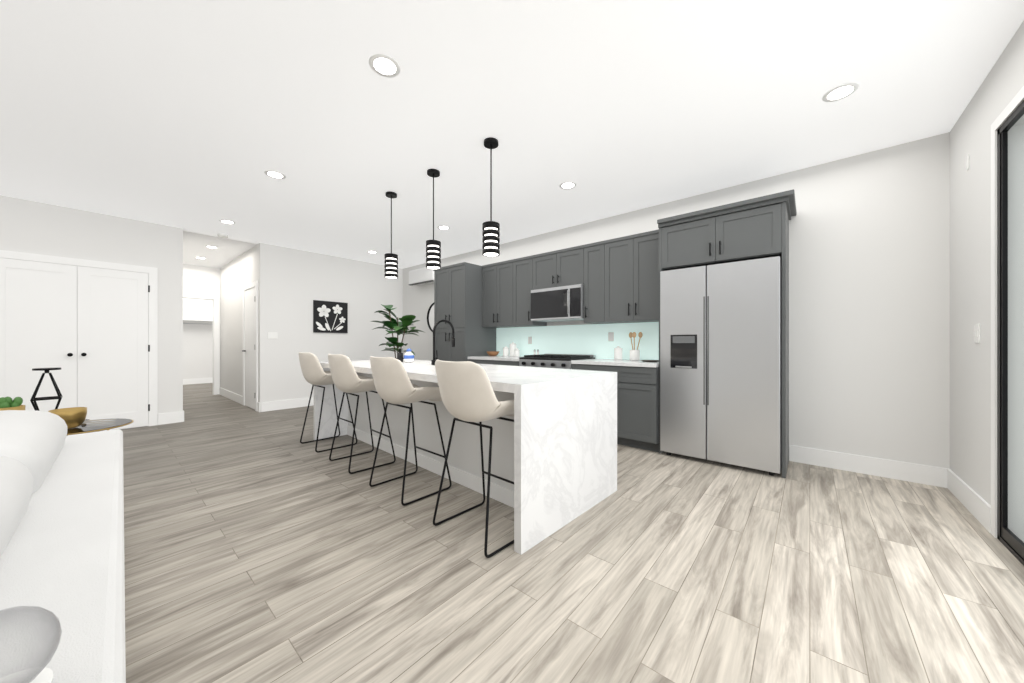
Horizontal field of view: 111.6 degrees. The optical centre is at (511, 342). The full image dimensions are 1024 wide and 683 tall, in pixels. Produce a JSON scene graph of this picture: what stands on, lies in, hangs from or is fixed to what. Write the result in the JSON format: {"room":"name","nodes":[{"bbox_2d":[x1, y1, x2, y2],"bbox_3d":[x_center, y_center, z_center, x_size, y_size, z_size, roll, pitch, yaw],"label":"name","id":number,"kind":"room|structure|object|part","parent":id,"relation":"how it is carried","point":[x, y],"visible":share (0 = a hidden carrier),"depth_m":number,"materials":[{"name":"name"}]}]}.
{"room":"kitchen","nodes":[
{"label":"kitchen","id":0,"kind":"room"},
{"bbox_2d":[184,264,187,378],"bbox_3d":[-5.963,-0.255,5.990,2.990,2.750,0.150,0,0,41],"label":"wall","id":1,"kind":"structure","parent":0,"point":[185,265],"depth_m":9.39,"materials":[{"name":"white paint"}]},
{"bbox_2d":[0,195,403,429],"bbox_3d":[-4.992,-0.255,4.686,0.120,2.750,7.830,0,0,41],"label":"wall","id":2,"kind":"structure","parent":0,"point":[299,277],"depth_m":5.78,"materials":[{"name":"white paint"}]},
{"bbox_2d":[0,250,157,432],"bbox_3d":[-5.269,0.048,4.218,0.069,2.145,1.370,0,0,41],"label":"double door","id":3,"kind":"structure","parent":2,"relation":"attached to","point":[89,328],"depth_m":4.26,"materials":[{"name":"white wood"}]},
{"bbox_2d":[171,410,183,421],"bbox_3d":[-5.821,1.045,5.937,3.034,0.150,0.014,0,0,41],"label":"baseboard","id":4,"kind":"structure","parent":2,"relation":"attached to","point":[180,415],"depth_m":4.93,"materials":[{"name":"white paint"}]},
{"bbox_2d":[268,332,277,338],"bbox_3d":[-3.973,-0.125,5.781,0.005,0.110,0.140,0,0,41],"label":"switch plate","id":5,"kind":"object","parent":2,"relation":"attached to","point":[272,335],"depth_m":5.78,"materials":[{"name":"white plastic"}]},
{"bbox_2d":[258,397,313,411],"bbox_3d":[-3.249,1.045,6.637,0.034,0.150,2.619,0,0,41],"label":"baseboard","id":6,"kind":"structure","parent":2,"relation":"attached to","point":[302,402],"depth_m":5.90,"materials":[{"name":"white"}]},
{"bbox_2d":[313,300,347,332],"bbox_3d":[-3.363,-0.480,6.471,0.032,0.580,0.600,0,0,41],"label":"picture","id":7,"kind":"object","parent":2,"relation":"attached to","point":[330,317],"visible":1,"depth_m":6.45,"materials":[{"name":"black"}]},
{"bbox_2d":[188,265,219,378],"bbox_3d":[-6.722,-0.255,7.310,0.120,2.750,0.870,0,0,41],"label":"wall","id":8,"kind":"structure","parent":0,"point":[202,280],"depth_m":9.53,"materials":[{"name":"white paint"}]},
{"bbox_2d":[183,319,212,324],"bbox_3d":[-8.435,0.070,9.553,0.340,2.100,1.650,0,0,41],"label":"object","id":9,"kind":"structure","parent":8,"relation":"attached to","point":[197,320],"depth_m":9.29,"materials":[{"name":"white"}]},
{"bbox_2d":[183,377,212,384],"bbox_3d":[-8.940,1.045,9.229,0.014,0.150,3.600,0,0,41],"label":"baseboard","id":10,"kind":"structure","parent":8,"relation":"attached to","point":[196,380],"depth_m":9.57,"materials":[{"name":"white"}]},
{"bbox_2d":[183,293,219,394],"bbox_3d":[-6.717,0.048,7.300,0.140,2.145,0.890,0,0,41],"label":"trim","id":11,"kind":"structure","parent":8,"relation":"attached to","point":[216,343],"depth_m":7.55,"materials":[{"name":"white wood"}]},
{"bbox_2d":[220,243,271,411],"bbox_3d":[-5.248,-0.255,6.710,3.140,2.750,0.135,0,0,41],"label":"wall","id":12,"kind":"structure","parent":0,"point":[255,264],"depth_m":6.42,"materials":[{"name":"white paint"}]},
{"bbox_2d":[219,388,242,404],"bbox_3d":[-5.621,1.045,6.951,2.020,0.150,0.014,0,0,41],"label":"baseboard","id":13,"kind":"structure","parent":12,"relation":"attached to","point":[235,397],"depth_m":6.87,"materials":[{"name":"white"}]},
{"bbox_2d":[242,281,257,410],"bbox_3d":[-4.534,0.048,5.991,0.890,2.145,0.060,0,0,41],"label":"door","id":14,"kind":"structure","parent":12,"relation":"attached to","point":[250,345],"depth_m":5.99,"materials":[{"name":"white wood"}]},
{"bbox_2d":[418,367,438,386],"bbox_3d":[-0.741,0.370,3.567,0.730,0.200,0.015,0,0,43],"label":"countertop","id":15,"kind":"structure","parent":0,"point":[427,377],"depth_m":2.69,"materials":[{"name":"white stone"}]},
{"bbox_2d":[0,0,1023,268],"bbox_3d":[-4.452,-1.660,4.164,14.220,0.060,8.340,0,0,41],"label":"ceiling","id":16,"kind":"structure","parent":0,"point":[194,118],"depth_m":2.38,"materials":[{"name":"white paint"}]},
{"bbox_2d":[217,233,227,237],"bbox_3d":[-4.343,-1.612,5.230,0.130,0.034,0.130,0,0,41],"label":"recessed light","id":17,"kind":"object","parent":16,"relation":"attached to","point":[221,235],"visible":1,"depth_m":5.20,"materials":[{"name":"white plastic"}]},
{"bbox_2d":[219,220,235,223],"bbox_3d":[-3.818,-1.628,4.675,0.178,0.005,0.166,0,0,41],"label":"recessed light","id":18,"kind":"object","parent":16,"relation":"in","point":[223,221],"depth_m":4.66,"materials":[{"name":"white"}]},
{"bbox_2d":[264,170,285,178],"bbox_3d":[-2.286,-1.628,3.361,0.176,0.005,0.170,0,0,41],"label":"recessed light","id":19,"kind":"object","parent":16,"relation":"in","point":[274,174],"depth_m":3.36,"materials":[{"name":"white"}]},
{"bbox_2d":[369,54,399,77],"bbox_3d":[-0.746,-1.628,2.045,0.172,0.005,0.173,0,0,41],"label":"recessed light","id":20,"kind":"object","parent":16,"relation":"in","point":[383,65],"depth_m":2.04,"materials":[{"name":"white"}]},
{"bbox_2d":[384,191,397,278],"bbox_3d":[-1.317,-1.172,3.798,0.140,0.914,0.140,0,0,41],"label":"pendant light","id":21,"kind":"object","parent":16,"relation":"hanging from","point":[391,265],"visible":1,"depth_m":3.75,"materials":[{"name":"black metal"}]},
{"bbox_2d":[426,169,440,268],"bbox_3d":[-0.747,-1.172,3.311,0.140,0.914,0.140,0,0,41],"label":"pendant light","id":22,"kind":"object","parent":16,"relation":"hanging from","point":[433,253],"visible":1,"depth_m":3.27,"materials":[{"name":"black metal"}]},
{"bbox_2d":[482,137,499,256],"bbox_3d":[-0.170,-1.172,2.817,0.140,0.914,0.140,0,0,41],"label":"pendant light","id":23,"kind":"object","parent":16,"relation":"hanging from","point":[491,238],"visible":1,"depth_m":2.78,"materials":[{"name":"black metal"}]},
{"bbox_2d":[559,181,576,188],"bbox_3d":[0.577,-1.628,3.592,0.169,0.005,0.172,0,0,41],"label":"recessed light","id":24,"kind":"object","parent":16,"relation":"in","point":[565,185],"depth_m":3.60,"materials":[{"name":"white"}]},
{"bbox_2d":[822,83,858,101],"bbox_3d":[2.132,-1.628,2.262,0.171,0.005,0.174,0,0,41],"label":"recessed light","id":25,"kind":"object","parent":16,"relation":"in","point":[840,92],"depth_m":2.26,"materials":[{"name":"white"}]},
{"bbox_2d":[121,383,1023,682],"bbox_3d":[-4.452,1.150,4.164,14.220,0.060,8.340,0,0,41],"label":"floor","id":26,"kind":"structure","parent":0,"point":[265,547],"depth_m":1.68,"materials":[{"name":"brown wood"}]},
{"bbox_2d":[0,606,61,682],"bbox_3d":[-0.601,0.748,0.383,0.411,0.744,0.200,0,0,41],"label":"table","id":27,"kind":"object","parent":26,"relation":"on","point":[42,673],"visible":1,"depth_m":0.51,"materials":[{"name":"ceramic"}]},
{"bbox_2d":[0,410,125,682],"bbox_3d":[-1.806,0.718,0.920,2.480,0.805,1.040,0,0,42],"label":"sofa","id":28,"kind":"object","parent":26,"relation":"on","point":[61,525],"visible":1,"depth_m":0.88,"materials":[{"name":"fabric"}]},
{"bbox_2d":[67,419,133,434],"bbox_3d":[-2.965,0.843,2.379,0.516,0.546,0.516,0,0,41],"label":"side table","id":29,"kind":"object","parent":26,"relation":"on","point":[88,426],"visible":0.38,"depth_m":2.44,"materials":[{"name":"clear glass"}]},
{"bbox_2d":[48,407,86,428],"bbox_3d":[-2.961,0.505,2.323,0.160,0.128,0.160,0,0,41],"label":"bowl","id":30,"kind":"object","parent":29,"relation":"on","point":[73,417],"visible":0.69,"depth_m":2.31,"materials":[{"name":"brown metal"}]},
{"bbox_2d":[299,352,356,452],"bbox_3d":[-2.038,0.608,3.841,0.489,1.024,0.534,0,0,42],"label":"stool","id":31,"kind":"object","parent":26,"relation":"on","point":[314,373],"visible":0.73,"depth_m":3.63,"materials":[{"name":"fabric"}]},
{"bbox_3d":[-2.028,0.790,3.852,0.485,0.659,0.429,0,0,42],"label":"frame","id":32,"kind":"part","parent":31,"relation":"part of","materials":[{"name":"black metal"}]},
{"bbox_2d":[328,353,395,473],"bbox_3d":[-1.417,0.608,3.261,0.489,1.024,0.534,0,0,44],"label":"stool","id":33,"kind":"object","parent":26,"relation":"on","point":[346,378],"visible":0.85,"depth_m":3.06,"materials":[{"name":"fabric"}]},
{"bbox_3d":[-1.407,0.790,3.272,0.485,0.659,0.429,0,0,44],"label":"frame","id":34,"kind":"part","parent":33,"relation":"part of","materials":[{"name":"black metal"}]},
{"bbox_2d":[370,304,425,358],"bbox_3d":[-1.944,0.227,5.925,0.774,1.786,0.763,0,0,41],"label":"plant","id":35,"kind":"object","parent":26,"relation":"on","point":[397,326],"visible":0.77,"depth_m":5.85,"materials":[{"name":"green plant"}]},
{"bbox_2d":[369,356,451,505],"bbox_3d":[-0.796,0.608,2.680,0.489,1.024,0.534,0,0,42],"label":"stool","id":36,"kind":"object","parent":26,"relation":"on","point":[394,385],"visible":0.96,"depth_m":2.48,"materials":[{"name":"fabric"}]},
{"bbox_2d":[433,262,495,361],"bbox_3d":[-0.788,-0.052,5.766,0.770,2.345,0.736,0,0,41],"label":"pantry","id":37,"kind":"object","parent":26,"relation":"on","point":[458,296],"visible":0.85,"depth_m":5.46,"materials":[{"name":"grey wood"}]},
{"bbox_2d":[433,359,513,557],"bbox_3d":[-0.175,0.608,2.100,0.489,1.024,0.534,0,0,43],"label":"stool","id":38,"kind":"object","parent":26,"relation":"on","point":[467,393],"visible":0.88,"depth_m":1.89,"materials":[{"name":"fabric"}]},
{"bbox_2d":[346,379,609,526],"bbox_3d":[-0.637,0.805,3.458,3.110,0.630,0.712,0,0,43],"label":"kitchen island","id":39,"kind":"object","parent":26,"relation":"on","point":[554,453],"depth_m":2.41,"materials":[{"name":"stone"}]},
{"bbox_2d":[397,348,413,362],"bbox_3d":[-1.212,0.139,3.931,0.294,0.160,0.123,0,0,43],"label":"decor","id":40,"kind":"object","parent":39,"relation":"on","point":[408,357],"visible":0.98,"depth_m":3.85,"materials":[{"name":"white ceramic"}]},
{"bbox_2d":[431,319,454,364],"bbox_3d":[-0.685,-0.011,3.546,0.092,0.460,0.283,0,0,43],"label":"faucet","id":41,"kind":"object","parent":39,"relation":"on","point":[453,340],"visible":0.98,"depth_m":3.47,"materials":[{"name":"black metal"}]},
{"bbox_2d":[468,359,518,365],"bbox_3d":[-0.078,0.684,5.223,1.005,0.872,0.638,0,0,41],"label":"base cabinet","id":42,"kind":"object","parent":26,"relation":"on","point":[512,363],"depth_m":4.94,"materials":[{"name":"grey"}]},
{"bbox_2d":[519,354,595,368],"bbox_3d":[0.585,0.637,4.606,0.790,0.965,0.681,0,0,41],"label":"range","id":43,"kind":"object","parent":26,"relation":"on","point":[561,361],"visible":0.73,"depth_m":4.42,"materials":[{"name":"silver metal"}]},
{"bbox_2d":[572,364,658,451],"bbox_3d":[1.286,0.684,4.056,0.975,0.872,0.638,0,0,41],"label":"base cabinet","id":44,"kind":"object","parent":26,"relation":"on","point":[637,407],"depth_m":3.64,"materials":[{"name":"grey wood"}]},
{"bbox_2d":[468,322,658,367],"bbox_3d":[0.594,-0.002,4.639,2.786,0.495,0.652,0,0,41],"label":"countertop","id":45,"kind":"structure","parent":44,"relation":"on","point":[590,339],"depth_m":4.67,"materials":[{"name":"glass"}]},
{"bbox_2d":[487,332,658,361],"bbox_3d":[0.633,0.037,4.689,2.675,0.336,0.329,0,0,41],"label":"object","id":46,"kind":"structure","parent":45,"relation":"on","point":[512,349],"depth_m":4.22,"materials":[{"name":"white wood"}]},
{"bbox_2d":[660,256,781,475],"bbox_3d":[2.032,0.203,3.392,0.950,1.835,0.637,0,0,41],"label":"refrigerator","id":47,"kind":"object","parent":26,"relation":"on","point":[721,363],"visible":1,"depth_m":3.12,"materials":[{"name":"grey metal"}]},
{"bbox_2d":[657,189,796,477],"bbox_3d":[2.069,-0.060,3.390,1.073,2.360,0.632,0,0,41],"label":"cabinet","id":48,"kind":"object","parent":26,"relation":"on","point":[753,228],"visible":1,"depth_m":3.11,"materials":[{"name":"grey"}]},
{"bbox_3d":[-3.669,0.878,2.665,0.576,0.477,0.576,0,0,41],"label":"side table","id":49,"kind":"object","parent":26,"relation":"on","visible":0},
{"bbox_2d":[0,368,62,410],"bbox_3d":[-3.666,0.419,2.633,0.352,0.440,0.311,0,0,41],"label":"decor","id":50,"kind":"object","parent":49,"relation":"on","point":[9,403],"visible":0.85,"depth_m":2.69,"materials":[{"name":"black metal"}]},
{"bbox_2d":[404,132,947,467],"bbox_3d":[0.482,-0.255,5.247,7.710,2.750,0.120,0,0,41],"label":"wall","id":51,"kind":"structure","parent":0,"point":[890,280],"depth_m":3.01,"materials":[{"name":"white paint"}]},
{"bbox_2d":[409,267,433,285],"bbox_3d":[-1.740,-1.330,6.926,0.850,0.300,0.213,0,0,41],"label":"air conditioner","id":52,"kind":"object","parent":51,"relation":"attached to","point":[421,276],"visible":0.62,"depth_m":6.84,"materials":[{"name":"white plastic"}]},
{"bbox_2d":[427,303,433,331],"bbox_3d":[-1.473,-0.500,6.815,0.628,0.628,0.030,0,0,41],"label":"round mirror","id":53,"kind":"object","parent":51,"relation":"attached to","point":[430,317],"visible":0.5,"depth_m":6.94,"materials":[{"name":"black metal"}]},
{"bbox_2d":[481,259,516,327],"bbox_3d":[-0.097,-0.738,5.430,0.708,0.976,0.348,0,0,41],"label":"upper cabinet","id":54,"kind":"object","parent":51,"relation":"attached to","point":[499,279],"depth_m":5.28,"materials":[{"name":"grey wood"}]},
{"bbox_2d":[528,336,531,343],"bbox_3d":[0.276,-0.040,5.322,0.080,0.120,0.006,0,0,41],"label":"switch plate","id":55,"kind":"object","parent":51,"relation":"attached to","point":[529,338],"depth_m":5.31,"materials":[{"name":"white plastic"}]},
{"bbox_2d":[517,255,546,326],"bbox_3d":[0.240,-0.738,5.142,0.420,0.976,0.348,0,0,41],"label":"upper cabinet","id":56,"kind":"object","parent":51,"relation":"attached to","point":[524,264],"depth_m":4.97,"materials":[{"name":"grey wood"}]},
{"bbox_2d":[533,245,584,289],"bbox_3d":[0.704,-0.983,4.745,0.800,0.486,0.348,0,0,41],"label":"upper cabinet","id":57,"kind":"object","parent":51,"relation":"attached to","point":[563,267],"depth_m":4.58,"materials":[{"name":"grey wood"}]},
{"bbox_2d":[531,284,583,321],"bbox_3d":[0.675,-0.521,4.712,0.792,0.432,0.435,0,0,41],"label":"microwave","id":58,"kind":"object","parent":57,"relation":"attached to","point":[560,304],"visible":0.94,"depth_m":4.54,"materials":[{"name":"silver metal"}]},
{"bbox_2d":[584,240,608,323],"bbox_3d":[1.137,-0.738,4.374,0.340,0.976,0.348,0,0,41],"label":"upper cabinet","id":59,"kind":"object","parent":51,"relation":"attached to","point":[596,287],"depth_m":4.25,"materials":[{"name":"grey wood"}]},
{"bbox_2d":[608,332,613,340],"bbox_3d":[1.271,-0.080,4.470,0.080,0.120,0.006,0,0,41],"label":"switch plate","id":60,"kind":"object","parent":51,"relation":"attached to","point":[610,334],"depth_m":4.47,"materials":[{"name":"white plastic"}]},
{"bbox_2d":[609,229,658,323],"bbox_3d":[1.463,-0.738,4.096,0.758,0.976,0.348,0,0,41],"label":"upper cabinet","id":61,"kind":"object","parent":51,"relation":"attached to","point":[618,278],"depth_m":3.93,"materials":[{"name":"grey wood"}]},
{"bbox_2d":[789,445,945,487],"bbox_3d":[3.007,1.045,2.998,0.968,0.150,0.014,0,0,41],"label":"baseboard","id":62,"kind":"structure","parent":51,"relation":"attached to","point":[899,470],"depth_m":2.95,"materials":[{"name":"white paint"}]},
{"bbox_2d":[948,20,1023,541],"bbox_3d":[0.877,-0.255,-0.329,0.120,2.750,8.080,0,0,41],"label":"wall","id":63,"kind":"structure","parent":0,"point":[969,191],"depth_m":2.19,"materials":[{"name":"white paint"}]},
{"bbox_2d":[966,154,968,170],"bbox_3d":[3.104,-1.230,2.372,0.005,0.100,0.040,0,0,41],"label":"switch plate","id":64,"kind":"object","parent":63,"relation":"attached to","point":[967,157],"depth_m":2.37,"materials":[{"name":"white plastic"}]},
{"bbox_2d":[946,468,990,532],"bbox_3d":[3.084,1.045,2.354,0.014,0.150,0.813,0,0,41],"label":"baseboard","id":65,"kind":"structure","parent":63,"relation":"attached to","point":[974,503],"depth_m":2.31,"materials":[{"name":"white"}]},
{"bbox_2d":[975,324,979,342],"bbox_3d":[2.986,-0.060,2.236,0.008,0.120,0.080,0,0,41],"label":"switch plate","id":66,"kind":"object","parent":63,"relation":"attached to","point":[977,327],"depth_m":2.23,"materials":[{"name":"white plastic"}]},
{"bbox_2d":[991,86,1023,565],"bbox_3d":[1.990,-0.080,1.018,0.084,2.400,2.635,0,0,41],"label":"door frame","id":67,"kind":"structure","parent":63,"relation":"attached to","point":[1008,117],"depth_m":1.96,"materials":[{"name":"black metal"}]}
]}

